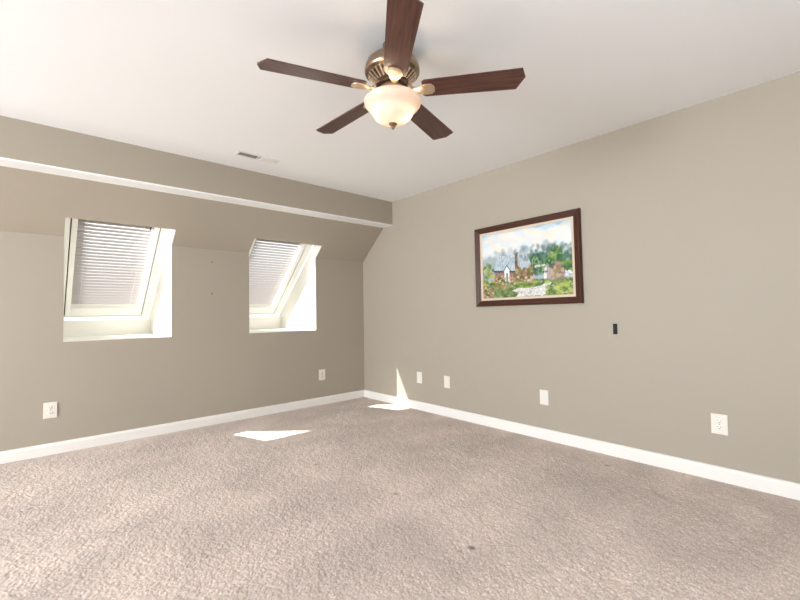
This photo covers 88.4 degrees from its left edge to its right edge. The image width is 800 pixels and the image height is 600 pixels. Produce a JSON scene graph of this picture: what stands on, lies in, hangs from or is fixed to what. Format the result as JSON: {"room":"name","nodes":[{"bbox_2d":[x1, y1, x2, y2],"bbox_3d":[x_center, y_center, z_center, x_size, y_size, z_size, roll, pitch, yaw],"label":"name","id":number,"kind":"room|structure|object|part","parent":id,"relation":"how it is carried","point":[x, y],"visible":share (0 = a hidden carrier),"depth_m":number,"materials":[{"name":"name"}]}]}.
{"room":"empty attic room","nodes":[
{"label":"empty attic room","id":0,"kind":"room"},
{"bbox_2d":[0,166,382,451],"bbox_3d":[-3.453,0.148,2.525,8.290,2.252,0.521,1,-2,-42],"label":"wall","id":1,"kind":"structure","parent":0,"point":[211,363],"depth_m":3.83,"materials":[{"name":"beige paint"}]},
{"bbox_2d":[43,402,56,418],"bbox_3d":[-2.804,0.884,3.297,0.086,0.127,0.009,1,-2,-42],"label":"wall outlet","id":2,"kind":"object","parent":1,"relation":"attached to","point":[50,408],"visible":1,"depth_m":3.29,"materials":[{"name":"white plastic"}]},
{"bbox_2d":[63,217,175,341],"bbox_3d":[-2.764,-0.187,3.977,0.852,1.148,1.211,1,-2,-42],"label":"window well","id":3,"kind":"object","parent":1,"relation":"attached to","point":[159,323],"visible":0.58,"depth_m":4.20,"materials":[{"name":"paint"}]},
{"bbox_2d":[64,218,169,320],"bbox_3d":[-2.830,-0.350,4.024,0.830,1.135,1.240,1,-2,-42],"label":"window","id":4,"kind":"structure","parent":3,"relation":"attached to","point":[158,241],"depth_m":4.18,"materials":[{"name":"white paint"}]},
{"bbox_2d":[71,219,152,304],"bbox_3d":[-2.821,-0.351,4.016,0.569,0.789,0.872,1,-2,-42],"label":"blind","id":5,"kind":"object","parent":4,"relation":"attached to","point":[93,289],"visible":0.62,"depth_m":4.01,"materials":[{"name":"white paint"}]},
{"bbox_3d":[-3.099,0.045,4.321,0.569,0.024,0.013,1,-44,-42],"label":"rail","id":6,"kind":"part","parent":5,"relation":"part of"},
{"bbox_2d":[0,390,363,463],"bbox_3d":[-3.513,1.183,2.645,8.200,0.091,0.016,1,-2,-42],"label":"baseboard","id":7,"kind":"structure","parent":1,"relation":"attached to","point":[14,455],"depth_m":3.79,"materials":[{"name":"white paint"}]},
{"bbox_2d":[249,243,320,332],"bbox_3d":[-1.609,-0.174,5.011,0.868,1.148,1.211,1,-2,-42],"label":"window well","id":8,"kind":"object","parent":1,"relation":"attached to","point":[298,313],"visible":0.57,"depth_m":5.21,"materials":[{"name":"paint"}]},
{"bbox_2d":[249,238,312,316],"bbox_3d":[-1.672,-0.336,5.062,0.830,1.135,1.240,1,-2,-42],"label":"window","id":9,"kind":"structure","parent":8,"relation":"attached to","point":[299,258],"depth_m":5.34,"materials":[{"name":"white paint"}]},
{"bbox_2d":[249,239,299,304],"bbox_3d":[-1.663,-0.337,5.053,0.569,0.789,0.872,1,-2,-42],"label":"blind","id":10,"kind":"object","parent":9,"relation":"attached to","point":[258,295],"visible":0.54,"depth_m":5.05,"materials":[{"name":"white paint"}]},
{"bbox_2d":[319,369,324,379],"bbox_3d":[-0.941,0.903,4.967,0.086,0.127,0.009,1,-2,-42],"label":"wall outlet","id":11,"kind":"object","parent":1,"relation":"attached to","point":[321,372],"visible":1,"depth_m":4.96,"materials":[{"name":"white plastic"}]},
{"bbox_2d":[0,115,391,224],"bbox_3d":[-3.221,-1.128,2.283,8.290,0.358,0.120,1,-2,-42],"label":"ceiling beam","id":12,"kind":"structure","parent":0,"point":[22,140],"depth_m":3.37,"materials":[{"name":"beige paint"}]},
{"bbox_2d":[0,157,392,227],"bbox_3d":[-3.247,-0.942,2.309,8.290,0.012,0.205,1,-2,-42],"label":"trim","id":13,"kind":"structure","parent":12,"relation":"attached to","point":[6,162],"depth_m":3.43,"materials":[{"name":"paint"}]},
{"bbox_2d":[0,397,799,599],"bbox_3d":[-1.583,1.139,0.491,8.200,0.015,5.800,1,-2,-42],"label":"floor","id":14,"kind":"structure","parent":0,"point":[363,498],"depth_m":2.18,"materials":[{"name":"beige carpet"}]},
{"bbox_2d":[0,0,799,201],"bbox_3d":[-1.423,-1.352,0.345,8.380,0.080,5.390,1,-2,-42],"label":"ceiling","id":15,"kind":"structure","parent":0,"point":[179,77],"depth_m":2.28,"materials":[{"name":"paint"}]},
{"bbox_2d":[234,150,279,163],"bbox_3d":[-1.218,-1.217,3.522,0.366,0.006,0.112,1,-2,-42],"label":"ceiling vent","id":16,"kind":"object","parent":15,"relation":"in","point":[239,153],"visible":1,"depth_m":3.51,"materials":[{"name":"metal"}]},
{"bbox_2d":[257,0,524,139],"bbox_3d":[-0.073,-1.064,2.108,1.224,0.430,1.173,1,-2,-42],"label":"ceiling fan","id":17,"kind":"object","parent":15,"relation":"hanging from","point":[393,68],"visible":1,"depth_m":1.97,"materials":[{"name":"brown wood"}]},
{"bbox_3d":[-0.403,-1.045,1.906,0.493,0.007,0.132,0,9,-23],"label":"blade","id":18,"kind":"part","parent":17,"relation":"part of","materials":[{"name":"brown wood"}]},
{"bbox_3d":[-0.310,-1.034,2.349,0.132,0.007,0.493,-14,8,-43],"label":"blade","id":19,"kind":"part","parent":17,"relation":"part of","materials":[{"name":"brown wood"}]},
{"bbox_3d":[-0.036,-0.944,2.058,0.287,0.122,0.287,1,-2,-42],"label":"lamp shade","id":20,"kind":"part","parent":17,"relation":"part of","materials":[{"name":"white glass"}]},
{"bbox_3d":[0.000,-1.058,1.667,0.132,0.007,0.493,10,-3,-5],"label":"blade","id":21,"kind":"part","parent":17,"relation":"part of","materials":[{"name":"brown wood"}]},
{"bbox_3d":[0.161,-1.039,2.404,0.132,0.007,0.493,-14,-8,29],"label":"blade","id":22,"kind":"part","parent":17,"relation":"part of","materials":[{"name":"brown wood"}]},
{"bbox_3d":[0.354,-1.054,2.000,0.493,0.007,0.132,-1,-13,9],"label":"blade","id":23,"kind":"part","parent":17,"relation":"part of","materials":[{"name":"brown wood"}]},
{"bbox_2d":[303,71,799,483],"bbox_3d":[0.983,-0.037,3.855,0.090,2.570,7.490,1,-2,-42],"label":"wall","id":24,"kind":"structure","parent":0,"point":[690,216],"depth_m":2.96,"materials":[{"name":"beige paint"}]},
{"bbox_2d":[417,372,421,383],"bbox_3d":[0.219,0.872,4.623,0.008,0.125,0.080,1,-2,-42],"label":"wall plate","id":25,"kind":"object","parent":24,"relation":"attached to","point":[419,374],"visible":1,"depth_m":4.62,"materials":[{"name":"white plastic"}]},
{"bbox_2d":[444,376,449,387],"bbox_3d":[0.494,0.861,4.316,0.008,0.125,0.080,1,-2,-42],"label":"wall plate","id":26,"kind":"object","parent":24,"relation":"attached to","point":[446,378],"visible":1,"depth_m":4.31,"materials":[{"name":"white plastic"}]},
{"bbox_2d":[474,208,583,306],"bbox_3d":[1.090,-0.336,3.643,0.039,0.781,1.049,1,-3,-42],"label":"framed painting","id":27,"kind":"object","parent":24,"relation":"attached to","point":[535,260],"visible":1,"depth_m":3.58,"materials":[{"name":"brown wood"}]},
{"bbox_2d":[540,389,548,405],"bbox_3d":[1.227,0.829,3.498,0.008,0.125,0.080,1,-2,-42],"label":"wall plate","id":28,"kind":"object","parent":24,"relation":"attached to","point":[544,394],"visible":1,"depth_m":3.49,"materials":[{"name":"white plastic"}]},
{"bbox_2d":[364,390,799,500],"bbox_3d":[1.464,1.127,3.223,0.016,0.091,5.800,1,-2,-42],"label":"baseboard","id":29,"kind":"structure","parent":24,"relation":"attached to","point":[779,487],"depth_m":3.02,"materials":[{"name":"white paint"}]},
{"bbox_2d":[613,324,616,333],"bbox_3d":[1.611,0.217,3.079,0.005,0.078,0.029,1,-2,-42],"label":"insert","id":30,"kind":"object","parent":24,"relation":"attached to","point":[614,325],"visible":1,"depth_m":3.08,"materials":[{"name":"black plastic"}]},
{"bbox_2d":[711,413,727,435],"bbox_3d":[2.025,0.788,2.607,0.009,0.127,0.086,1,-2,-42],"label":"wall outlet","id":31,"kind":"object","parent":24,"relation":"attached to","point":[719,422],"visible":1,"depth_m":2.60,"materials":[{"name":"white plastic"}]}
]}

